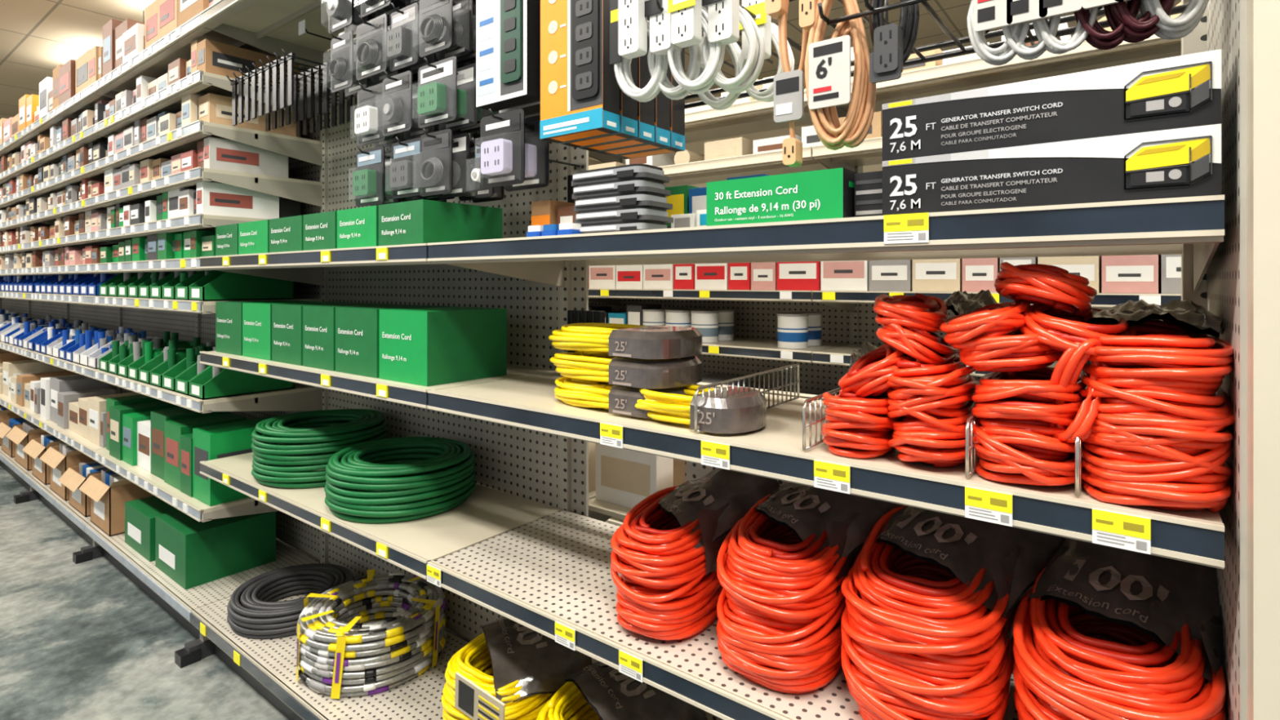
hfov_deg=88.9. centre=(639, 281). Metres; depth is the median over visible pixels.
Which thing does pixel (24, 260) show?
boxes
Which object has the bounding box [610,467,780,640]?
extension cord
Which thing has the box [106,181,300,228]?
boxes
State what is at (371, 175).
pack
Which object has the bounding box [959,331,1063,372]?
bundle
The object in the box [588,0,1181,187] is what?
wall
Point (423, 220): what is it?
cartons
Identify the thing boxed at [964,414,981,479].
divider
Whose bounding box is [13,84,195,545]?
bay
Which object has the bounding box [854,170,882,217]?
carton
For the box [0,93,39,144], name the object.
boxes
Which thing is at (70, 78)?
boxes
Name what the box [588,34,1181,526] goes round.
shelving
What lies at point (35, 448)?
carton
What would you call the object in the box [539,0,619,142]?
carton
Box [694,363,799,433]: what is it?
divider
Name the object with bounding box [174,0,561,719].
bay
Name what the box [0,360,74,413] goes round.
cartons
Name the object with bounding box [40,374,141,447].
cartons
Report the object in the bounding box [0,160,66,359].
bay
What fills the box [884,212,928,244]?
price tag
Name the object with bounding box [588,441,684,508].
cartons
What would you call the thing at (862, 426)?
bundle
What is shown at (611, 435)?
price tag
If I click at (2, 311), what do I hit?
bins
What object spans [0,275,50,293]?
bins
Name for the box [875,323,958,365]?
bundle
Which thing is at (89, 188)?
boxes
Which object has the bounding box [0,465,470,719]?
floor
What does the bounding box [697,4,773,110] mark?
cord
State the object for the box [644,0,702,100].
cord
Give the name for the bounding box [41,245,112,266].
boxes
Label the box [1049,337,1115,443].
bundle
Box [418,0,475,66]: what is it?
pack
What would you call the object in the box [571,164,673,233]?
packages
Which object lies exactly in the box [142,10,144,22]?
fluorescent ceiling light
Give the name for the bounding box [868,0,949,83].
extension cord
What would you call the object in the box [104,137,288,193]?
boxes
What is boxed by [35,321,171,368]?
bins
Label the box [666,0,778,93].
cord
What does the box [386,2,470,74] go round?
pack
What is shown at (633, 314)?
packets
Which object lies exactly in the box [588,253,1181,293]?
cartons
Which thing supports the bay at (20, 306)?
on the floor
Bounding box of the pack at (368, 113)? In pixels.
[354,82,406,150]
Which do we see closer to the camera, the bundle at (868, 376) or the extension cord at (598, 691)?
the bundle at (868, 376)
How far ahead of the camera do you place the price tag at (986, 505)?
0.71 m
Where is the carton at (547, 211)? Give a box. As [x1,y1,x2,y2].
[531,200,578,226]
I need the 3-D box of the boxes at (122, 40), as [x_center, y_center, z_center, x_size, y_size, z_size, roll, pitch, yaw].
[-1.778,-0.985,2.612,1.187,0.256,0.339,0,0,38]
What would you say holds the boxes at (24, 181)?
in the bay at (101, 317)
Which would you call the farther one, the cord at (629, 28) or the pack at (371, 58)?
the pack at (371, 58)
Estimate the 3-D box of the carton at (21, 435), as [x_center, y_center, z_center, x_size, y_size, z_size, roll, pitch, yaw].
[-3.406,0.925,3.784,0.385,0.230,0.340,0,0,38]
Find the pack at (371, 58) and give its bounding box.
[355,13,417,84]
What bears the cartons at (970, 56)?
in the shelving at (848, 320)
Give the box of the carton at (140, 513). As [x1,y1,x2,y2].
[124,495,178,561]
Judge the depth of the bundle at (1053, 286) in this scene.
0.71 m
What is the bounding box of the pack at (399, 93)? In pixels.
[382,70,454,140]
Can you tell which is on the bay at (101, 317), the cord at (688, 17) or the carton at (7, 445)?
the carton at (7, 445)
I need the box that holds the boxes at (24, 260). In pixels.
[0,250,42,269]
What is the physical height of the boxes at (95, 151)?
0.120 m
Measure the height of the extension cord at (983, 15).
0.140 m
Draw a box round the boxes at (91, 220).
[38,209,106,239]
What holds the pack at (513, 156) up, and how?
hanging from the hook rail
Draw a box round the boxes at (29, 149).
[0,141,37,173]
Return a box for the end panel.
[1206,0,1279,719]
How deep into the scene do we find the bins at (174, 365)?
2.40 m
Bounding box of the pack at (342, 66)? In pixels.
[328,30,374,96]
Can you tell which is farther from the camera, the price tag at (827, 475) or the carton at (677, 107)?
the carton at (677, 107)
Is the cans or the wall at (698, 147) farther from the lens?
the wall at (698, 147)
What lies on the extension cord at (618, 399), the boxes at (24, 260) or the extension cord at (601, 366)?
the extension cord at (601, 366)
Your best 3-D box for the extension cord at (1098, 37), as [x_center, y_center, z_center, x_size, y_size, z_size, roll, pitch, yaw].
[0.597,-0.328,0.827,0.063,0.143,0.362,0,0,38]
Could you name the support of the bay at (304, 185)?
on the floor
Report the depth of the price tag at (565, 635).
1.10 m
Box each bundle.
[821,389,904,458]
[838,343,915,397]
[872,293,948,332]
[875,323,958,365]
[886,354,979,467]
[939,299,1031,348]
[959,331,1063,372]
[971,366,1086,485]
[994,262,1097,313]
[1018,303,1136,355]
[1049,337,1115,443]
[1077,298,1234,512]
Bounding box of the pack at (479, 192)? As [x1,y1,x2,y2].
[471,137,580,198]
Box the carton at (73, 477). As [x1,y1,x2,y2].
[57,460,107,516]
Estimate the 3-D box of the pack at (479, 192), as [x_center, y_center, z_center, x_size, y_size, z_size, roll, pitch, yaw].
[-0.253,-0.242,1.499,0.060,0.124,0.332,0,0,38]
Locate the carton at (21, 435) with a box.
[5,421,49,471]
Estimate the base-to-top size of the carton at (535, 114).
0.340 m
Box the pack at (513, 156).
[480,108,549,191]
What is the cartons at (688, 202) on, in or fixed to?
on the bay at (538, 574)
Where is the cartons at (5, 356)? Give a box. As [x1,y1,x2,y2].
[0,349,30,373]
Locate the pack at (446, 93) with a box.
[417,56,499,138]
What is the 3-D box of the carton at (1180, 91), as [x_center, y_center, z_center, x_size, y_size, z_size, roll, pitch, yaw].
[0.482,-0.182,0.784,0.310,0.069,0.210,0,0,38]
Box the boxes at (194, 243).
[100,230,215,262]
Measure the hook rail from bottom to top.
0.231 m
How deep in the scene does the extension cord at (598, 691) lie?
1.21 m
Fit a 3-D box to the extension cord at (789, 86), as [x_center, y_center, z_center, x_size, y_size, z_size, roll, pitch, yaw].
[0.301,-0.329,1.060,0.058,0.324,0.352,0,0,38]
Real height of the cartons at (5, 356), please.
0.237 m
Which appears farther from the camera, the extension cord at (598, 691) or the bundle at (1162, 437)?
the extension cord at (598, 691)
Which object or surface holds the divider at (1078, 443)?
attached to the bay at (538, 574)
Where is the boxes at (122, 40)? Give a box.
[102,0,218,76]
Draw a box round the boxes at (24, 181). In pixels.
[0,173,38,198]
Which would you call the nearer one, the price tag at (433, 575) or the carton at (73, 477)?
the price tag at (433, 575)
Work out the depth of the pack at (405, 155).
1.51 m
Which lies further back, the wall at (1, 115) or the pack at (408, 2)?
the wall at (1, 115)
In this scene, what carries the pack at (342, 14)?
hanging from the bay at (516, 468)
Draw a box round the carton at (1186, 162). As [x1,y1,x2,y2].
[882,124,1221,215]
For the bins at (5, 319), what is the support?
on the bay at (36, 309)
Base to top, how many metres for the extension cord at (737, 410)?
0.054 m
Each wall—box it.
[0,114,13,119]
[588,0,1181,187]
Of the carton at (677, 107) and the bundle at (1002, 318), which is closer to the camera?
the bundle at (1002, 318)
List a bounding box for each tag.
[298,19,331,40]
[426,564,440,587]
[555,621,575,650]
[600,422,622,448]
[618,649,642,682]
[701,440,729,470]
[813,460,850,493]
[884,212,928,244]
[964,486,1012,526]
[1092,508,1151,554]
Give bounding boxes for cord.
[440,616,591,719]
[536,661,706,719]
[548,322,702,359]
[550,351,702,388]
[554,376,697,418]
[609,0,734,102]
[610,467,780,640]
[635,384,766,433]
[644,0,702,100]
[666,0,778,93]
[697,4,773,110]
[702,0,801,93]
[715,482,902,693]
[737,0,801,102]
[764,0,865,167]
[799,0,875,150]
[840,505,1066,719]
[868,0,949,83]
[967,0,1035,65]
[1001,0,1061,60]
[1013,537,1226,719]
[1032,0,1098,53]
[1074,0,1141,49]
[1103,0,1174,43]
[1139,0,1208,39]
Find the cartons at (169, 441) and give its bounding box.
[106,394,280,506]
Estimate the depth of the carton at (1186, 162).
0.68 m
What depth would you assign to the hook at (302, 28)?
1.99 m
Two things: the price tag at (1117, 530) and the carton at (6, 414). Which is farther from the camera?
the carton at (6, 414)
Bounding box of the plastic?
[844,289,997,374]
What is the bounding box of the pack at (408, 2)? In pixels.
[385,0,419,6]
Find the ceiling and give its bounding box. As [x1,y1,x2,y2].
[0,0,1126,116]
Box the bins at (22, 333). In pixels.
[0,315,97,351]
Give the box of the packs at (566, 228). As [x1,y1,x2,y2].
[526,222,582,236]
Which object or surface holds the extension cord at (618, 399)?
on the bay at (538, 574)
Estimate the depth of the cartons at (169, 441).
2.37 m
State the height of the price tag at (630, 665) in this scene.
0.034 m
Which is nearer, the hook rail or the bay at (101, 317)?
the hook rail
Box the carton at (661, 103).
[595,62,670,155]
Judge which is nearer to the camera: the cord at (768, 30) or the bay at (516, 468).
the cord at (768, 30)
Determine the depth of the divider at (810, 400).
0.88 m
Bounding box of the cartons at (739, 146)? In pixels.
[588,111,882,169]
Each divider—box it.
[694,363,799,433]
[802,386,840,451]
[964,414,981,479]
[1075,436,1084,497]
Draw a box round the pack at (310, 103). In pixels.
[226,48,357,137]
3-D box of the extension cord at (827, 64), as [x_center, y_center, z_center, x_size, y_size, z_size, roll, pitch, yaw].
[0.353,-0.321,1.008,0.101,0.279,0.371,0,0,38]
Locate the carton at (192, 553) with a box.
[155,510,275,589]
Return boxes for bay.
[0,125,118,490]
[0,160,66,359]
[0,297,27,315]
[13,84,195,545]
[72,13,322,639]
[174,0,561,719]
[427,0,1224,719]
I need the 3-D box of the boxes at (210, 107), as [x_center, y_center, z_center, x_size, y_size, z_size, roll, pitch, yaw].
[-1.797,-0.577,2.618,1.149,0.121,0.323,0,0,38]
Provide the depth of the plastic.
0.90 m
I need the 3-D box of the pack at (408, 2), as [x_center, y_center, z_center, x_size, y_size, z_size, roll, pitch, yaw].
[-0.469,-0.735,1.642,0.128,0.138,0.372,0,0,38]
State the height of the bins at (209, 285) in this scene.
0.158 m
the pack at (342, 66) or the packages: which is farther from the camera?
the pack at (342, 66)
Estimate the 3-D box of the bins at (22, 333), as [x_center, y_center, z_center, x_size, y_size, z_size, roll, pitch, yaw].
[-3.736,0.303,4.083,1.173,0.160,0.289,0,0,38]
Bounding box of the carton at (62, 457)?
[39,441,93,501]
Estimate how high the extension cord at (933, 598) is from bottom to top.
0.285 m
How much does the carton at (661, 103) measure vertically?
0.371 m
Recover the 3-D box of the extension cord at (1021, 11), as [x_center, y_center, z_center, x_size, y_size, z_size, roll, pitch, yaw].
[0.541,-0.329,0.870,0.062,0.142,0.362,0,0,38]
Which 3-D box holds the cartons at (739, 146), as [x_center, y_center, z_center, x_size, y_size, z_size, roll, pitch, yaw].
[0.351,-0.539,2.733,4.797,0.124,0.241,0,0,38]
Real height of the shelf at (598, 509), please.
0.360 m
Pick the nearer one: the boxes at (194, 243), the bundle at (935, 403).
the bundle at (935, 403)
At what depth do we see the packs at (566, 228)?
1.16 m
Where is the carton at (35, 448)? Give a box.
[22,434,62,484]
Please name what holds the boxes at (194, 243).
in the bay at (304, 185)
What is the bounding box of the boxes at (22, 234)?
[0,226,39,246]
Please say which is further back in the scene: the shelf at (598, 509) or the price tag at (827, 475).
the shelf at (598, 509)
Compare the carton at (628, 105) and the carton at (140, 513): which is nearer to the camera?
the carton at (628, 105)
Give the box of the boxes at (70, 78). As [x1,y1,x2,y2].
[39,45,102,118]
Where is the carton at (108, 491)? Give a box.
[79,468,153,536]
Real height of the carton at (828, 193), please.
0.067 m
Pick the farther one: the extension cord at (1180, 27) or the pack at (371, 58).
the pack at (371, 58)
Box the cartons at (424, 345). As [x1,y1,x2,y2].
[215,300,506,386]
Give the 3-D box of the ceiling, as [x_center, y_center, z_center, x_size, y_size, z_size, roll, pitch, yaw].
[-2.741,-2.425,4.635,18.000,0.050,12.000,0,0,38]
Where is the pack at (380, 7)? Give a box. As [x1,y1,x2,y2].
[360,0,405,26]
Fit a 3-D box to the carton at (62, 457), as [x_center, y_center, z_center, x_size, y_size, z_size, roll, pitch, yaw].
[-2.748,0.920,3.278,0.345,0.240,0.340,0,0,38]
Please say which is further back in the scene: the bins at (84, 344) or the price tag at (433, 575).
the bins at (84, 344)
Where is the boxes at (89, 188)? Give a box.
[36,177,104,212]
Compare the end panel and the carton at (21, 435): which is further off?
the carton at (21, 435)
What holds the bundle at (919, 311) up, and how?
on the bundle at (926, 348)
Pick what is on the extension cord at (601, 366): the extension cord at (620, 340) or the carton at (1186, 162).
the extension cord at (620, 340)
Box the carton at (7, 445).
[0,417,27,457]
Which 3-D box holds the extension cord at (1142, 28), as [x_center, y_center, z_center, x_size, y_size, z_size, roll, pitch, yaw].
[0.620,-0.329,0.809,0.065,0.141,0.362,0,0,38]
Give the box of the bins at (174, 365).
[98,331,294,399]
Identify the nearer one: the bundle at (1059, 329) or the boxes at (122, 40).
the bundle at (1059, 329)
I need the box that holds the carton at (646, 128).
[578,16,654,151]
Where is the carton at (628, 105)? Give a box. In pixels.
[560,57,637,147]
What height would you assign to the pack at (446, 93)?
0.142 m
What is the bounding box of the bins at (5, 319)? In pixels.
[0,310,46,328]
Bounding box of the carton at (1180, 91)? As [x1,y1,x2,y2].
[882,48,1221,160]
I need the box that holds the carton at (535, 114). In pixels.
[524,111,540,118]
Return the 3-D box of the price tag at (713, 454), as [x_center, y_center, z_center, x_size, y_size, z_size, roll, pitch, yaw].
[0.106,0.244,0.919,0.046,0.034,0.002,0,0,38]
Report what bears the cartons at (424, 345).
on the bay at (516, 468)
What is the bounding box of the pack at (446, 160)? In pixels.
[419,128,504,203]
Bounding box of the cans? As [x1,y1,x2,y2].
[642,307,822,348]
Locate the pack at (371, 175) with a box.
[352,145,446,207]
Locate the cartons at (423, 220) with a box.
[215,199,502,255]
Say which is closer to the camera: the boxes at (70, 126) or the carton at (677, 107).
the carton at (677, 107)
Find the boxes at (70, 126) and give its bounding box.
[37,99,109,153]
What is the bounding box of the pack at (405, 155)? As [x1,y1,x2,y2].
[390,136,454,200]
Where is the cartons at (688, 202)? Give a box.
[665,173,768,228]
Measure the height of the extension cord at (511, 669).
0.312 m
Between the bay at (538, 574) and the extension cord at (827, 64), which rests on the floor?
the bay at (538, 574)
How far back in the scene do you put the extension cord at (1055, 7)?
0.72 m
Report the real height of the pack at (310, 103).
0.156 m
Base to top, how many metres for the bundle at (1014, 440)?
0.122 m
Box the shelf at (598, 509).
[588,489,631,521]
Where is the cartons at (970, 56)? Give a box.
[684,2,1181,113]
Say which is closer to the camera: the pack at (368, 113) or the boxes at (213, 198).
the pack at (368, 113)
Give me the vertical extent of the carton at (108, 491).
0.230 m
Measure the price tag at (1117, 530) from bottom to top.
0.034 m
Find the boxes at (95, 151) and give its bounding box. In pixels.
[38,141,108,183]
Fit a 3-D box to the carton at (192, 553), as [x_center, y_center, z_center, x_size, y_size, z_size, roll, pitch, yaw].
[-1.565,0.948,2.410,0.300,0.184,0.291,0,0,38]
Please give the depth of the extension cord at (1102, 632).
0.73 m
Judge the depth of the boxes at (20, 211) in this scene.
3.87 m
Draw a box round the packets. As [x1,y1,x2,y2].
[588,304,661,325]
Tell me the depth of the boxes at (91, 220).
3.17 m
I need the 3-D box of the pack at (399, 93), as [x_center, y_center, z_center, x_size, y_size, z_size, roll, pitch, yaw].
[-0.477,-0.418,1.650,0.122,0.141,0.368,0,0,38]
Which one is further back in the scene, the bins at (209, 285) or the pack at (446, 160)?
the bins at (209, 285)
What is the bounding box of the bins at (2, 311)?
[0,309,5,314]
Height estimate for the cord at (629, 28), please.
0.205 m
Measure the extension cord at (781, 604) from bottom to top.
0.284 m
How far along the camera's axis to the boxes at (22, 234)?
3.90 m
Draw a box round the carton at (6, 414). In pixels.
[0,404,21,445]
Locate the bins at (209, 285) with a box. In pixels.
[98,270,294,301]
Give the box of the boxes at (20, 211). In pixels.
[0,197,38,222]
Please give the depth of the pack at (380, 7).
1.62 m
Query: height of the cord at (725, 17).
0.206 m
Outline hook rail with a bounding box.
[684,0,1187,109]
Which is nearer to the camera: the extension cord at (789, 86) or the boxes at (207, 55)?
the extension cord at (789, 86)
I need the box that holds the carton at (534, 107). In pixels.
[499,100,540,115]
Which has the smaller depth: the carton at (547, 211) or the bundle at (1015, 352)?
the bundle at (1015, 352)
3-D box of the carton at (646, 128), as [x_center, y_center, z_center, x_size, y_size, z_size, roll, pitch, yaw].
[0.008,-0.450,1.339,0.154,0.371,0.268,0,0,38]
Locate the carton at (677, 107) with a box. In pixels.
[612,47,684,159]
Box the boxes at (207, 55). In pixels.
[105,38,298,118]
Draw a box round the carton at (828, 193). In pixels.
[706,167,857,226]
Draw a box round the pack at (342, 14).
[326,0,388,35]
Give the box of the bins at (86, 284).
[35,273,116,296]
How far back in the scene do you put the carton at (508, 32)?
1.26 m
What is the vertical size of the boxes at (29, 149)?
0.136 m
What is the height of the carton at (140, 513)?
0.160 m
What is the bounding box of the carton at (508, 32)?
[475,0,540,111]
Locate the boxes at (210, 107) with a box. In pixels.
[107,93,297,155]
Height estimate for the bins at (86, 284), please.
0.159 m

